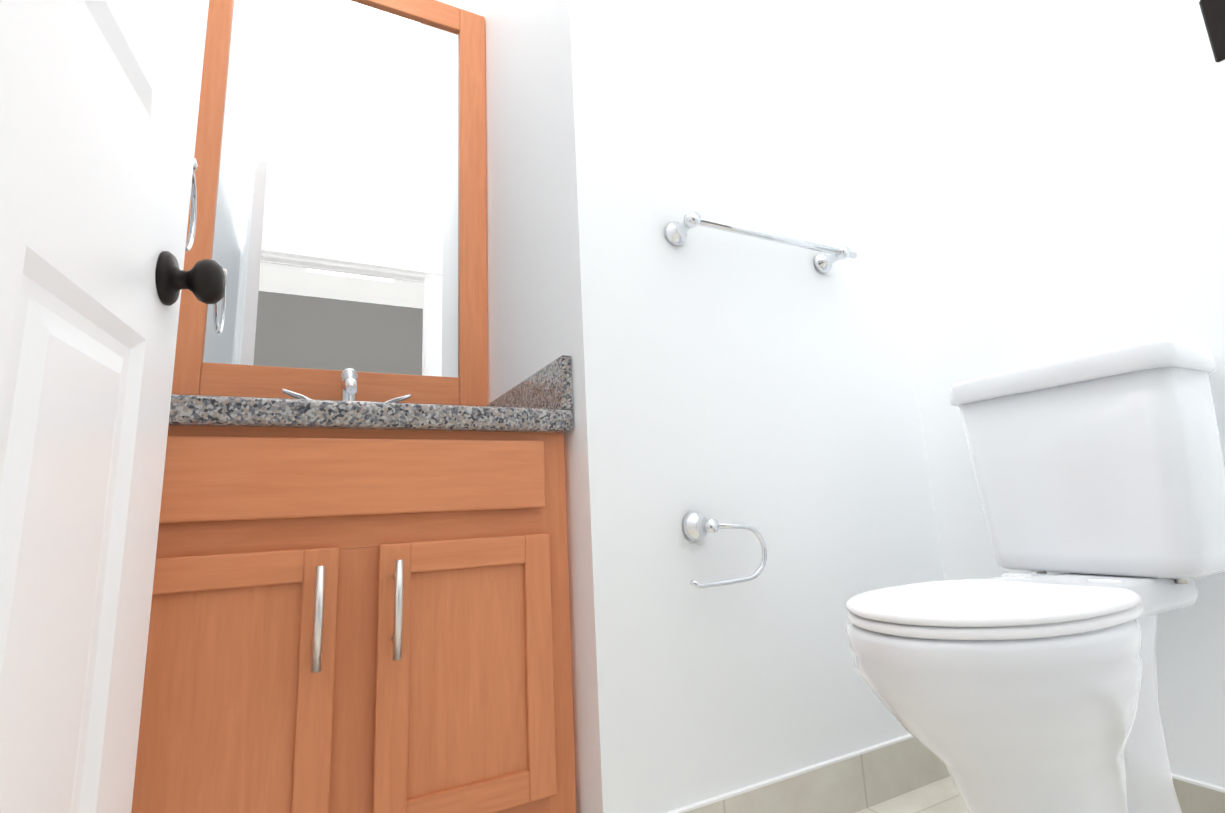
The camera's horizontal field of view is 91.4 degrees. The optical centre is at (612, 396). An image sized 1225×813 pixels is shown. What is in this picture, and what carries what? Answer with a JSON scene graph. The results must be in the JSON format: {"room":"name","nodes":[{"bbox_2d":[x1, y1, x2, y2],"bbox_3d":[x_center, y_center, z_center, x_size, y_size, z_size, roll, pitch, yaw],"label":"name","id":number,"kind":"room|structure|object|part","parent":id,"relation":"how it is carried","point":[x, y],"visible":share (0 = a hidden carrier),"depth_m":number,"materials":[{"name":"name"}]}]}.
{"room":"bathroom","nodes":[
{"label":"bathroom","id":0,"kind":"room"},
{"bbox_2d":[436,0,483,16],"bbox_3d":[-0.744,-0.186,1.498,0.835,2.160,0.120,3,-13,-27],"label":"wall","id":1,"kind":"structure","parent":0,"point":[475,6],"depth_m":1.82,"materials":[{"name":"white paint"}]},
{"bbox_2d":[172,0,487,405],"bbox_3d":[-0.675,-0.572,1.534,0.707,1.197,0.026,3,-13,-27],"label":"mirror","id":2,"kind":"object","parent":1,"relation":"attached to","point":[340,175],"visible":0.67,"depth_m":1.51,"materials":[{"name":"brown wood"}]},
{"bbox_2d":[484,0,576,810],"bbox_3d":[-0.210,-0.216,1.486,0.100,2.160,0.640,3,-13,-27],"label":"wall","id":3,"kind":"structure","parent":0,"point":[523,316],"depth_m":1.42,"materials":[{"name":"white paint"}]},
{"bbox_2d":[550,0,943,812],"bbox_3d":[0.364,-0.267,1.374,1.010,2.160,0.100,3,-13,-27],"label":"wall","id":4,"kind":"structure","parent":0,"point":[766,388],"depth_m":1.19,"materials":[{"name":"white paint"}]},
{"bbox_2d":[682,511,766,588],"bbox_3d":[0.194,0.270,1.070,0.170,0.129,0.061,3,-13,-27],"label":"paper holder","id":5,"kind":"object","parent":4,"relation":"attached to","point":[697,526],"visible":1,"depth_m":1.06,"materials":[{"name":"silver metal"}]},
{"bbox_2d":[665,212,856,273],"bbox_3d":[0.329,-0.324,1.265,0.468,0.051,0.077,3,-13,-27],"label":"towel bar","id":6,"kind":"object","parent":4,"relation":"attached to","point":[675,233],"visible":1,"depth_m":1.22,"materials":[{"name":"silver metal"}]},
{"bbox_2d":[685,737,949,812],"bbox_3d":[0.382,0.733,1.097,0.899,0.092,0.009,3,-13,-27],"label":"baseboard","id":7,"kind":"structure","parent":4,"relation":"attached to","point":[858,783],"depth_m":1.12,"materials":[{"name":"tile"}]},
{"bbox_2d":[666,734,913,812],"bbox_3d":[0.380,0.685,1.106,0.899,0.004,0.009,3,-13,-27],"label":"trim","id":8,"kind":"structure","parent":7,"relation":"attached to","point":[778,778],"depth_m":1.07,"materials":[{"name":"white"}]},
{"bbox_2d":[856,776,967,812],"bbox_3d":[0.373,0.621,0.165,3.800,0.050,3.140,3,-13,-27],"label":"floor","id":9,"kind":"structure","parent":0,"point":[941,796],"depth_m":1.15,"materials":[{"name":"tile"}]},
{"bbox_2d":[131,355,576,812],"bbox_3d":[-0.495,0.349,1.093,0.711,0.930,0.596,3,-13,-27],"label":"bathroom vanity","id":10,"kind":"object","parent":9,"relation":"on","point":[360,606],"visible":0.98,"depth_m":0.87,"materials":[{"name":"brown wood"}]},
{"bbox_3d":[-0.531,0.413,0.770,0.228,0.321,0.009,3,-13,-27],"label":"door panel","id":11,"kind":"part","parent":10,"relation":"part of","materials":[{"name":"brown wood"}]},
{"bbox_3d":[-0.407,0.305,0.826,0.012,0.137,0.035,3,-13,-27],"label":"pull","id":12,"kind":"part","parent":10,"relation":"part of","materials":[{"name":"silver metal"}]},
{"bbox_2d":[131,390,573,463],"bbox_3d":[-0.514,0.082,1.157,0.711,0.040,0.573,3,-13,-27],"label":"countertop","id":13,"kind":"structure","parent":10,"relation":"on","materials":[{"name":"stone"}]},
{"bbox_3d":[-0.315,0.310,0.874,0.012,0.137,0.035,3,-13,-27],"label":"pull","id":14,"kind":"part","parent":10,"relation":"part of","materials":[{"name":"silver metal"}]},
{"bbox_3d":[-0.223,0.428,0.929,0.190,0.321,0.009,3,-13,-27],"label":"door panel","id":15,"kind":"part","parent":10,"relation":"part of","materials":[{"name":"brown wood"}]},
{"bbox_2d":[846,339,1224,812],"bbox_3d":[0.626,0.319,0.892,0.664,0.800,0.353,3,-13,-27],"label":"toilet","id":16,"kind":"object","parent":9,"relation":"on","point":[1099,475],"visible":1,"depth_m":0.86,"materials":[{"name":"white ceramic"}]},
{"bbox_3d":[0.515,0.300,0.838,0.407,0.012,0.300,3,-13,-27],"label":"seat","id":17,"kind":"part","parent":16,"relation":"part of","materials":[{"name":"white plastic"}]},
{"bbox_3d":[0.538,0.507,0.804,0.445,0.406,0.306,3,-13,-27],"label":"bowl","id":18,"kind":"part","parent":16,"relation":"part of","materials":[{"name":"white ceramic"}]},
{"bbox_3d":[0.827,0.141,1.038,0.180,0.309,0.334,3,-13,-27],"label":"tank","id":19,"kind":"part","parent":16,"relation":"part of","materials":[{"name":"white ceramic"}]},
{"bbox_2d":[857,0,1224,787],"bbox_3d":[0.995,-0.347,1.131,0.120,2.160,0.930,3,-13,-27],"label":"wall","id":20,"kind":"structure","parent":0,"point":[1053,172],"depth_m":1.21,"materials":[{"name":"white paint"}]},
{"bbox_2d":[1171,773,1224,812],"bbox_3d":[0.963,0.672,0.950,0.009,0.096,0.801,3,-13,-27],"label":"baseboard","id":21,"kind":"structure","parent":20,"relation":"attached to","point":[1193,798],"depth_m":0.97,"materials":[{"name":"tile"}]},
{"bbox_3d":[-0.679,-0.365,0.610,0.120,2.160,1.550,3,-13,-27],"label":"wall","id":22,"kind":"structure","parent":0,"visible":0},
{"bbox_2d":[185,158,197,251],"bbox_3d":[-0.816,-0.367,1.097,0.080,0.195,0.166,3,-13,-27],"label":"towel ring","id":23,"kind":"object","parent":22,"relation":"attached to","point":[192,227],"visible":0.35,"depth_m":1.16,"materials":[{"name":"silver metal"}]},
{"bbox_3d":[-0.296,-0.502,0.018,0.005,2.160,0.120,3,-13,-27],"label":"wall","id":24,"kind":"structure","parent":0,"visible":0},
{"bbox_2d":[0,0,208,812],"bbox_3d":[-0.438,-0.243,0.410,0.035,1.795,0.800,1,-12,-21],"label":"door leaf","id":25,"kind":"structure","parent":24,"relation":"in","point":[99,104],"depth_m":0.54,"materials":[{"name":"white paint"}]},
{"bbox_2d":[155,251,225,305],"bbox_3d":[-0.555,-0.142,0.713,0.158,0.065,0.065,1,-12,-21],"label":"door knob","id":26,"kind":"object","parent":25,"relation":"attached to","point":[203,281],"depth_m":0.71,"materials":[{"name":"black metal"}]},
{"bbox_3d":[0.785,-0.446,0.576,0.770,2.160,0.120,3,-13,-27],"label":"wall","id":27,"kind":"structure","parent":0,"visible":0},
{"bbox_2d":[1199,0,1224,61],"bbox_3d":[0.416,-0.253,0.382,0.005,0.049,0.056,3,-13,-27],"label":"strike plate","id":28,"kind":"object","parent":27,"relation":"attached to","point":[1213,13],"visible":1,"depth_m":0.40,"materials":[{"name":"black metal"}]}
]}

